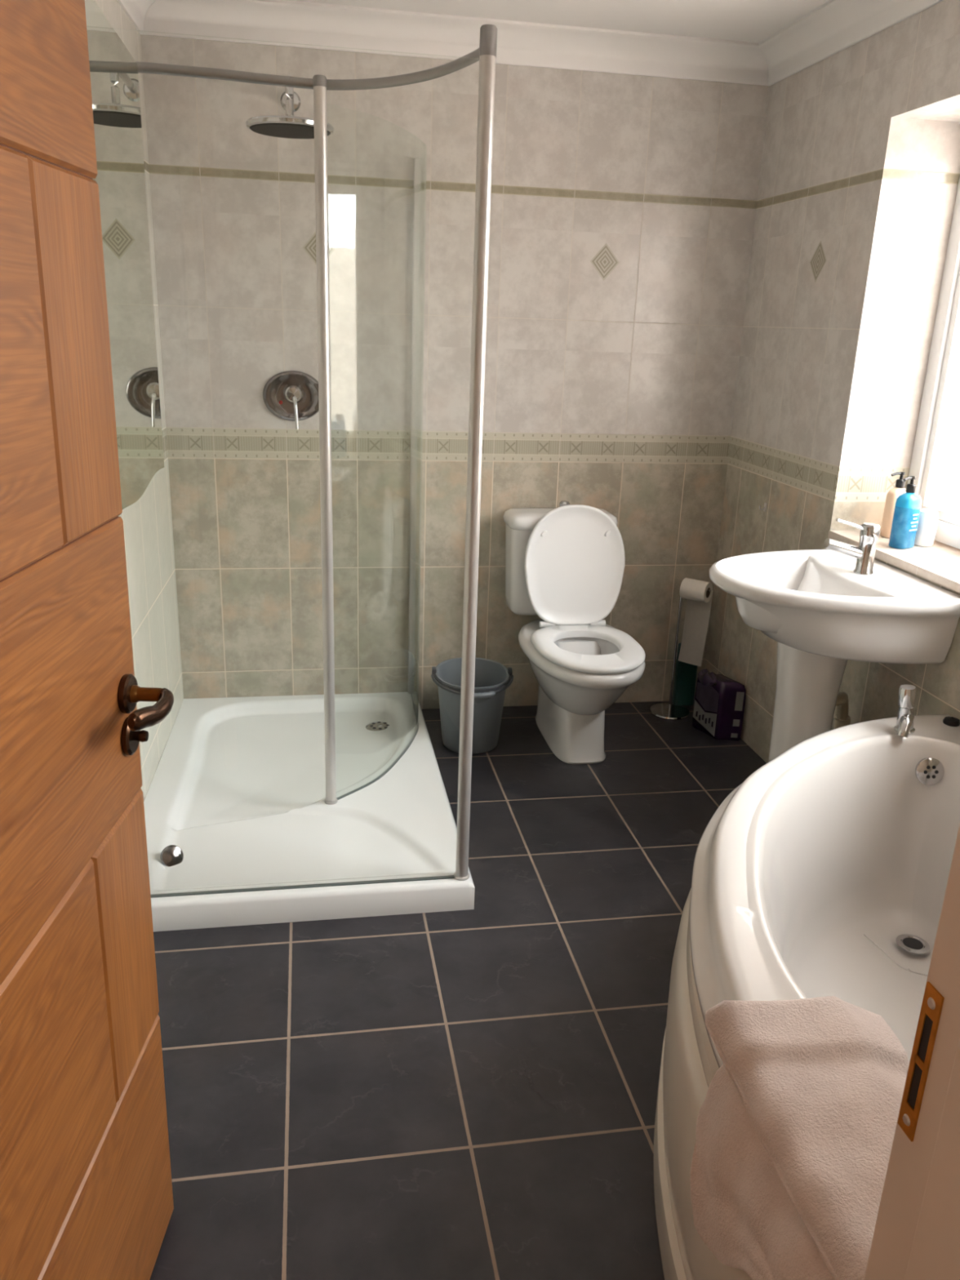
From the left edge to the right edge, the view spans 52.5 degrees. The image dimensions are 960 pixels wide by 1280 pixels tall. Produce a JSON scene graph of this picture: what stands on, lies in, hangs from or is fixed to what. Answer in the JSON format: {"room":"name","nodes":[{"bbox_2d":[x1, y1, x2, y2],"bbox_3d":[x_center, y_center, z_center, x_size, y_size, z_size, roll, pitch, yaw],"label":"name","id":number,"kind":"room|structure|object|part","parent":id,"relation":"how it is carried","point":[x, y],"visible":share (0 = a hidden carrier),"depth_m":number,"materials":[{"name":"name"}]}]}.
{"room":"bathroom","nodes":[
{"label":"bathroom","id":0,"kind":"room"},
{"bbox_2d":[94,0,183,801],"bbox_3d":[-0.918,-0.310,1.834,0.212,2.425,3.195,-1,18,-10],"label":"wall","id":1,"kind":"structure","parent":0,"point":[148,522],"depth_m":3.09,"materials":[{"name":"tile"}]},
{"bbox_2d":[84,0,164,509],"bbox_3d":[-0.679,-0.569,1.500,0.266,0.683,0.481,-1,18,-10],"label":"mirror","id":2,"kind":"object","parent":1,"relation":"attached to","point":[120,178],"visible":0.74,"depth_m":1.49,"materials":[{"name":"silver mirror"}]},
{"bbox_2d":[116,0,155,34],"bbox_3d":[-0.777,-1.437,1.552,0.100,0.100,3.066,-1,18,-8],"label":"trim","id":3,"kind":"structure","parent":1,"relation":"attached to","point":[136,11],"depth_m":2.88,"materials":[{"name":"paint"}]},
{"bbox_2d":[140,34,769,709],"bbox_3d":[-0.024,-0.852,3.589,2.600,2.425,0.120,-1,18,-10],"label":"wall","id":4,"kind":"structure","parent":0,"point":[623,206],"depth_m":3.45,"materials":[{"name":"tile"}]},
{"bbox_2d":[245,75,333,138],"bbox_3d":[-0.570,-1.602,2.920,0.254,0.175,0.476,-1,18,-10],"label":"shower","id":5,"kind":"object","parent":4,"relation":"attached to","point":[290,126],"visible":0.77,"depth_m":2.81,"materials":[{"name":"silver metal"}]},
{"bbox_3d":[-0.579,-1.626,2.970,0.023,0.126,0.359,-1,18,-10],"label":"arm","id":6,"kind":"part","parent":5,"relation":"part of","materials":[{"name":"silver metal"}]},
{"bbox_2d":[262,370,319,429],"bbox_3d":[-0.644,-0.830,3.363,0.212,0.190,0.105,-1,18,-10],"label":"shower valve","id":7,"kind":"object","parent":4,"relation":"attached to","point":[289,395],"visible":0.97,"depth_m":3.39,"materials":[{"name":"silver metal"}]},
{"bbox_3d":[-0.644,-0.852,3.362,0.072,0.072,0.076,-1,18,-10],"label":"control knob","id":8,"kind":"part","parent":7,"relation":"part of","materials":[{"name":"silver metal"}]},
{"bbox_3d":[-0.635,-0.787,3.345,0.016,0.121,0.045,-6,20,-24],"label":"lever","id":9,"kind":"part","parent":7,"relation":"part of","materials":[{"name":"silver metal"}]},
{"bbox_2d":[142,0,768,85],"bbox_3d":[-0.014,-1.921,3.116,2.079,0.100,0.100,-1,18,-10],"label":"trim","id":10,"kind":"structure","parent":4,"relation":"attached to","point":[283,23],"depth_m":3.11,"materials":[{"name":"paint"}]},
{"bbox_2d":[149,701,766,1279],"bbox_3d":[0.192,0.791,2.410,2.850,0.050,3.420,-1,18,-10],"label":"floor","id":11,"kind":"structure","parent":0,"point":[470,1094],"depth_m":2.07,"materials":[{"name":"tile"}]},
{"bbox_2d":[143,692,475,931],"bbox_3d":[-0.586,0.452,3.113,0.922,0.105,1.389,-1,18,-10],"label":"shower tray","id":12,"kind":"object","parent":11,"relation":"on","point":[235,797],"visible":0.94,"depth_m":2.87,"materials":[{"name":"white ceramic"}]},
{"bbox_2d":[135,24,497,897],"bbox_3d":[-0.552,-0.503,2.811,0.902,1.958,1.371,-1,18,-10],"label":"shower enclosure","id":13,"kind":"object","parent":12,"relation":"on","point":[486,53],"visible":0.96,"depth_m":2.43,"materials":[{"name":"clear glass"}]},
{"bbox_3d":[-0.411,-1.302,2.227,0.986,0.023,0.299,7,19,15],"label":"brace rail","id":14,"kind":"part","parent":13,"relation":"part of","materials":[{"name":"metal"}]},
{"bbox_3d":[-0.417,-0.431,2.638,0.039,1.936,0.039,-1,18,-10],"label":"post","id":15,"kind":"part","parent":13,"relation":"part of","materials":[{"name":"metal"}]},
{"bbox_3d":[-0.015,-0.304,2.263,0.041,1.954,0.041,-1,18,-10],"label":"post","id":16,"kind":"part","parent":13,"relation":"part of","materials":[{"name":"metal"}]},
{"bbox_2d":[431,657,513,754],"bbox_3d":[-0.032,0.244,3.516,0.297,0.288,0.355,1,18,-4],"label":"bucket","id":17,"kind":"object","parent":11,"relation":"on","point":[492,678],"visible":0.83,"depth_m":3.45,"materials":[{"name":"grey plastic"}]},
{"bbox_3d":[-0.023,0.154,3.411,0.297,0.022,0.194,1,18,-4],"label":"handle","id":18,"kind":"part","parent":17,"relation":"part of","materials":[{"name":"grey plastic"}]},
{"bbox_2d":[503,500,645,764],"bbox_3d":[0.344,-0.027,3.463,0.439,0.860,0.748,-1,18,-10],"label":"toilet","id":19,"kind":"object","parent":11,"relation":"on","point":[565,564],"visible":1,"depth_m":3.50,"materials":[{"name":"white ceramic"}]},
{"bbox_3d":[0.297,-0.451,3.603,0.412,0.055,0.206,-1,18,-10],"label":"cistern lid","id":20,"kind":"part","parent":19,"relation":"part of","materials":[{"name":"white ceramic"}]},
{"bbox_3d":[0.343,-0.270,3.521,0.374,0.435,0.074,-1,18,-10],"label":"lid","id":21,"kind":"part","parent":19,"relation":"part of","materials":[{"name":"white plastic"}]},
{"bbox_3d":[0.379,0.028,3.350,0.372,0.024,0.462,-1,18,-10],"label":"seat","id":22,"kind":"part","parent":19,"relation":"part of","materials":[{"name":"white plastic"}]},
{"bbox_2d":[649,589,711,719],"bbox_3d":[0.774,0.040,3.832,0.164,0.533,0.167,-1,18,-10],"label":"stand","id":23,"kind":"object","parent":11,"relation":"on","point":[669,711],"visible":0.83,"depth_m":3.87,"materials":[{"name":"silver metal"}]},
{"bbox_2d":[678,577,713,666],"bbox_3d":[0.824,-0.067,3.767,0.100,0.340,0.085,15,22,34],"label":"toilet roll","id":24,"kind":"object","parent":23,"relation":"hanging from","point":[699,602],"visible":1,"depth_m":3.79,"materials":[{"name":"paper"}]},
{"bbox_2d":[672,642,697,705],"bbox_3d":[0.833,0.138,3.944,0.082,0.254,0.052,0,18,-6],"label":"toilet brush","id":25,"kind":"object","parent":11,"relation":"on","point":[685,678],"visible":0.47,"depth_m":3.93,"materials":[{"name":"teal plastic"}]},
{"bbox_2d":[692,668,746,740],"bbox_3d":[0.892,0.243,3.684,0.106,0.247,0.196,-8,21,-28],"label":"pack","id":26,"kind":"object","parent":11,"relation":"on","point":[719,702],"visible":1,"depth_m":3.65},
{"bbox_3d":[0.858,0.218,3.678,0.001,0.105,0.122,-8,21,-28],"label":"lavender panel","id":27,"kind":"part","parent":26,"relation":"part of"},
{"bbox_2d":[653,684,959,1279],"bbox_3d":[0.776,0.643,1.766,1.090,0.670,1.614,-1,18,-10],"label":"bath","id":28,"kind":"object","parent":11,"relation":"on","point":[849,833],"visible":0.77,"depth_m":2.12,"materials":[{"name":"white ceramic"}]},
{"bbox_3d":[0.773,0.731,1.794,1.090,0.486,1.614,-1,18,-10],"label":"panel","id":29,"kind":"part","parent":28,"relation":"part of","materials":[{"name":"white plastic"}]},
{"bbox_2d":[689,995,908,1279],"bbox_3d":[0.471,0.694,1.151,0.361,0.304,0.524,-1,18,-10],"label":"towel","id":30,"kind":"object","parent":28,"relation":"on","point":[795,1129],"visible":0.7,"depth_m":1.16,"materials":[{"name":"pink fabric"}]},
{"bbox_2d":[689,714,959,1067],"bbox_3d":[0.787,0.642,1.757,1.071,0.434,1.596,-1,18,-10],"label":"tub","id":31,"kind":"object","parent":28,"relation":"in","point":[849,833],"depth_m":2.18,"materials":[{"name":"white ceramic"}]},
{"bbox_2d":[863,933,928,976],"bbox_3d":[0.934,0.711,2.174,0.044,0.008,0.197,-11,22,-35],"label":"chain","id":32,"kind":"object","parent":28,"relation":"on","point":[865,935],"visible":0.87,"depth_m":2.16,"materials":[{"name":"metal"}]},
{"bbox_2d":[893,684,916,733],"bbox_3d":[1.036,0.167,2.361,0.055,0.117,0.048,-1,18,-10],"label":"tap","id":33,"kind":"object","parent":28,"relation":"on","point":[907,692],"depth_m":2.34,"materials":[{"name":"silver metal"}]},
{"bbox_3d":[1.023,0.205,2.341,0.030,0.052,0.069,12,21,28],"label":"spout","id":34,"kind":"part","parent":28,"relation":"part of","materials":[{"name":"silver metal"}]},
{"bbox_2d":[942,716,959,726],"bbox_3d":[1.178,0.200,2.429,0.040,0.018,0.040,-1,18,-10],"label":"plug","id":35,"kind":"object","parent":28,"relation":"on","point":[949,721],"visible":1,"depth_m":2.42,"materials":[{"name":"rubber"}]},
{"bbox_2d":[709,517,959,762],"bbox_3d":[0.879,0.160,2.720,0.541,1.003,0.572,-1,18,-10],"label":"washbasin","id":36,"kind":"object","parent":11,"relation":"on","point":[823,609],"visible":0.89,"depth_m":2.55,"materials":[{"name":"white ceramic"}]},
{"bbox_2d":[709,549,959,663],"bbox_3d":[0.888,-0.091,2.639,0.541,0.190,0.572,-1,18,-10],"label":"basin","id":37,"kind":"object","parent":36,"relation":"in","point":[812,602],"depth_m":2.47,"materials":[{"name":"white ceramic"}]},
{"bbox_3d":[0.982,-0.244,2.617,0.113,0.056,0.040,1,18,-4],"label":"spout","id":38,"kind":"part","parent":36,"relation":"part of","materials":[{"name":"silver metal"}]},
{"bbox_3d":[0.992,-0.308,2.599,0.081,0.033,0.026,3,18,3],"label":"lever","id":39,"kind":"part","parent":36,"relation":"part of","materials":[{"name":"silver metal"}]},
{"bbox_2d":[853,522,879,574],"bbox_3d":[1.040,-0.246,2.615,0.052,0.135,0.052,-1,18,-10],"label":"tap","id":40,"kind":"object","parent":36,"relation":"on","point":[864,554],"depth_m":2.60,"materials":[{"name":"silver metal"}]},
{"bbox_2d":[285,0,830,43],"bbox_3d":[0.264,-1.544,1.704,2.850,0.080,3.310,-1,18,-10],"label":"ceiling","id":41,"kind":"structure","parent":0,"point":[741,20],"depth_m":2.96,"materials":[{"name":"paint"}]},
{"bbox_2d":[704,0,959,763],"bbox_3d":[1.391,-0.360,2.236,0.320,2.425,3.195,-1,18,-10],"label":"wall","id":42,"kind":"structure","parent":0,"point":[860,172],"depth_m":2.98,"materials":[{"name":"tile"}]},
{"bbox_2d":[758,0,943,85],"bbox_3d":[1.212,-1.480,1.900,0.100,0.100,3.065,-1,18,-10],"label":"trim","id":43,"kind":"structure","parent":42,"relation":"attached to","point":[834,26],"depth_m":2.90,"materials":[{"name":"paint"}]},
{"bbox_2d":[827,529,959,593],"bbox_3d":[1.357,-0.110,2.386,0.306,0.025,1.440,-1,18,-10],"label":"windowsill","id":44,"kind":"structure","parent":42,"relation":"attached to","point":[939,563],"depth_m":2.70,"materials":[{"name":"paint"}]},
{"bbox_2d":[880,471,906,537],"bbox_3d":[1.253,-0.407,2.925,0.069,0.196,0.050,-5,19,-19],"label":"pump bottle","id":45,"kind":"object","parent":44,"relation":"on","point":[892,495],"visible":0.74,"depth_m":2.91,"materials":[{"name":"beige plastic"}]},
{"bbox_2d":[888,475,921,548],"bbox_3d":[1.223,-0.367,2.786,0.076,0.204,0.056,-10,22,-33],"label":"pump bottle","id":46,"kind":"object","parent":44,"relation":"on","point":[907,509],"visible":1,"depth_m":2.77,"materials":[{"name":"blue plastic"}]},
{"bbox_2d":[914,508,938,546],"bbox_3d":[1.298,-0.330,2.837,0.062,0.107,0.062,-1,18,-10],"label":"tub","id":47,"kind":"object","parent":44,"relation":"on","point":[926,529],"visible":0.84,"depth_m":2.81,"materials":[{"name":"plastic"}]},
{"bbox_2d":[906,176,959,549],"bbox_3d":[1.498,-0.673,2.224,0.070,1.145,1.440,-1,18,-10],"label":"window","id":48,"kind":"structure","parent":42,"relation":"in","point":[935,464],"depth_m":2.86,"materials":[{"name":"white plastic"}]},
{"bbox_3d":[1.419,-0.815,2.641,0.038,1.030,0.435,-1,18,-10],"label":"sash","id":49,"kind":"part","parent":48,"relation":"part of","materials":[{"name":"white plastic"}]},
{"bbox_3d":[1.419,-0.815,2.641,0.006,0.990,0.391,-1,18,-10],"label":"pane","id":50,"kind":"part","parent":48,"relation":"part of","materials":[{"name":"clear glass"}]},
{"bbox_3d":[0.444,0.144,0.593,2.750,2.425,0.130,-1,18,-10],"label":"wall","id":51,"kind":"structure","parent":0,"visible":0},
{"bbox_2d":[0,0,173,1279],"bbox_3d":[-0.464,0.165,0.965,0.113,1.978,0.836,2,18,-1],"label":"door","id":52,"kind":"structure","parent":51,"relation":"in","point":[86,1184],"depth_m":1.12,"materials":[{"name":"brown wood"}]},
{"bbox_3d":[-0.482,-0.200,0.743,0.040,0.406,0.641,2,18,-1],"label":"rail panel","id":53,"kind":"part","parent":52,"relation":"part of","materials":[{"name":"brown wood"}]},
{"bbox_3d":[-0.467,-0.600,0.715,0.040,0.369,0.836,2,18,-1],"label":"rail panel","id":54,"kind":"part","parent":52,"relation":"part of","materials":[{"name":"brown wood"}]},
{"bbox_3d":[-0.515,0.562,0.992,0.040,0.393,0.641,2,18,-1],"label":"rail panel","id":55,"kind":"part","parent":52,"relation":"part of","materials":[{"name":"brown wood"}]},
{"bbox_3d":[-0.499,0.154,0.961,0.040,0.399,0.836,2,18,-1],"label":"rail panel","id":56,"kind":"part","parent":52,"relation":"part of","materials":[{"name":"brown wood"}]},
{"bbox_3d":[-0.485,-0.330,1.141,0.040,0.406,0.193,2,18,-1],"label":"stile panel","id":57,"kind":"part","parent":52,"relation":"part of","materials":[{"name":"brown wood"}]},
{"bbox_3d":[-0.532,0.912,1.209,0.040,0.403,0.836,2,18,-1],"label":"rail panel","id":58,"kind":"part","parent":52,"relation":"part of","materials":[{"name":"brown wood"}]},
{"bbox_3d":[-0.518,0.432,1.390,0.040,0.393,0.193,2,18,-1],"label":"stile panel","id":59,"kind":"part","parent":52,"relation":"part of","materials":[{"name":"brown wood"}]},
{"bbox_3d":[-0.425,0.092,1.272,0.026,0.035,0.118,3,18,4],"label":"lever","id":60,"kind":"part","parent":52,"relation":"part of","materials":[{"name":"brown metal"}]},
{"bbox_2d":[863,822,959,1279],"bbox_3d":[0.326,0.286,0.620,0.046,2.030,0.130,-1,18,-10],"label":"door frame","id":61,"kind":"structure","parent":51,"relation":"attached to","point":[917,1233],"depth_m":0.66,"materials":[{"name":"brown wood"}]},
{"bbox_3d":[0.305,0.293,0.675,0.003,0.121,0.017,-1,18,-10],"label":"strike plate","id":62,"kind":"part","parent":61,"relation":"part of","materials":[{"name":"gold metal"}]}
]}

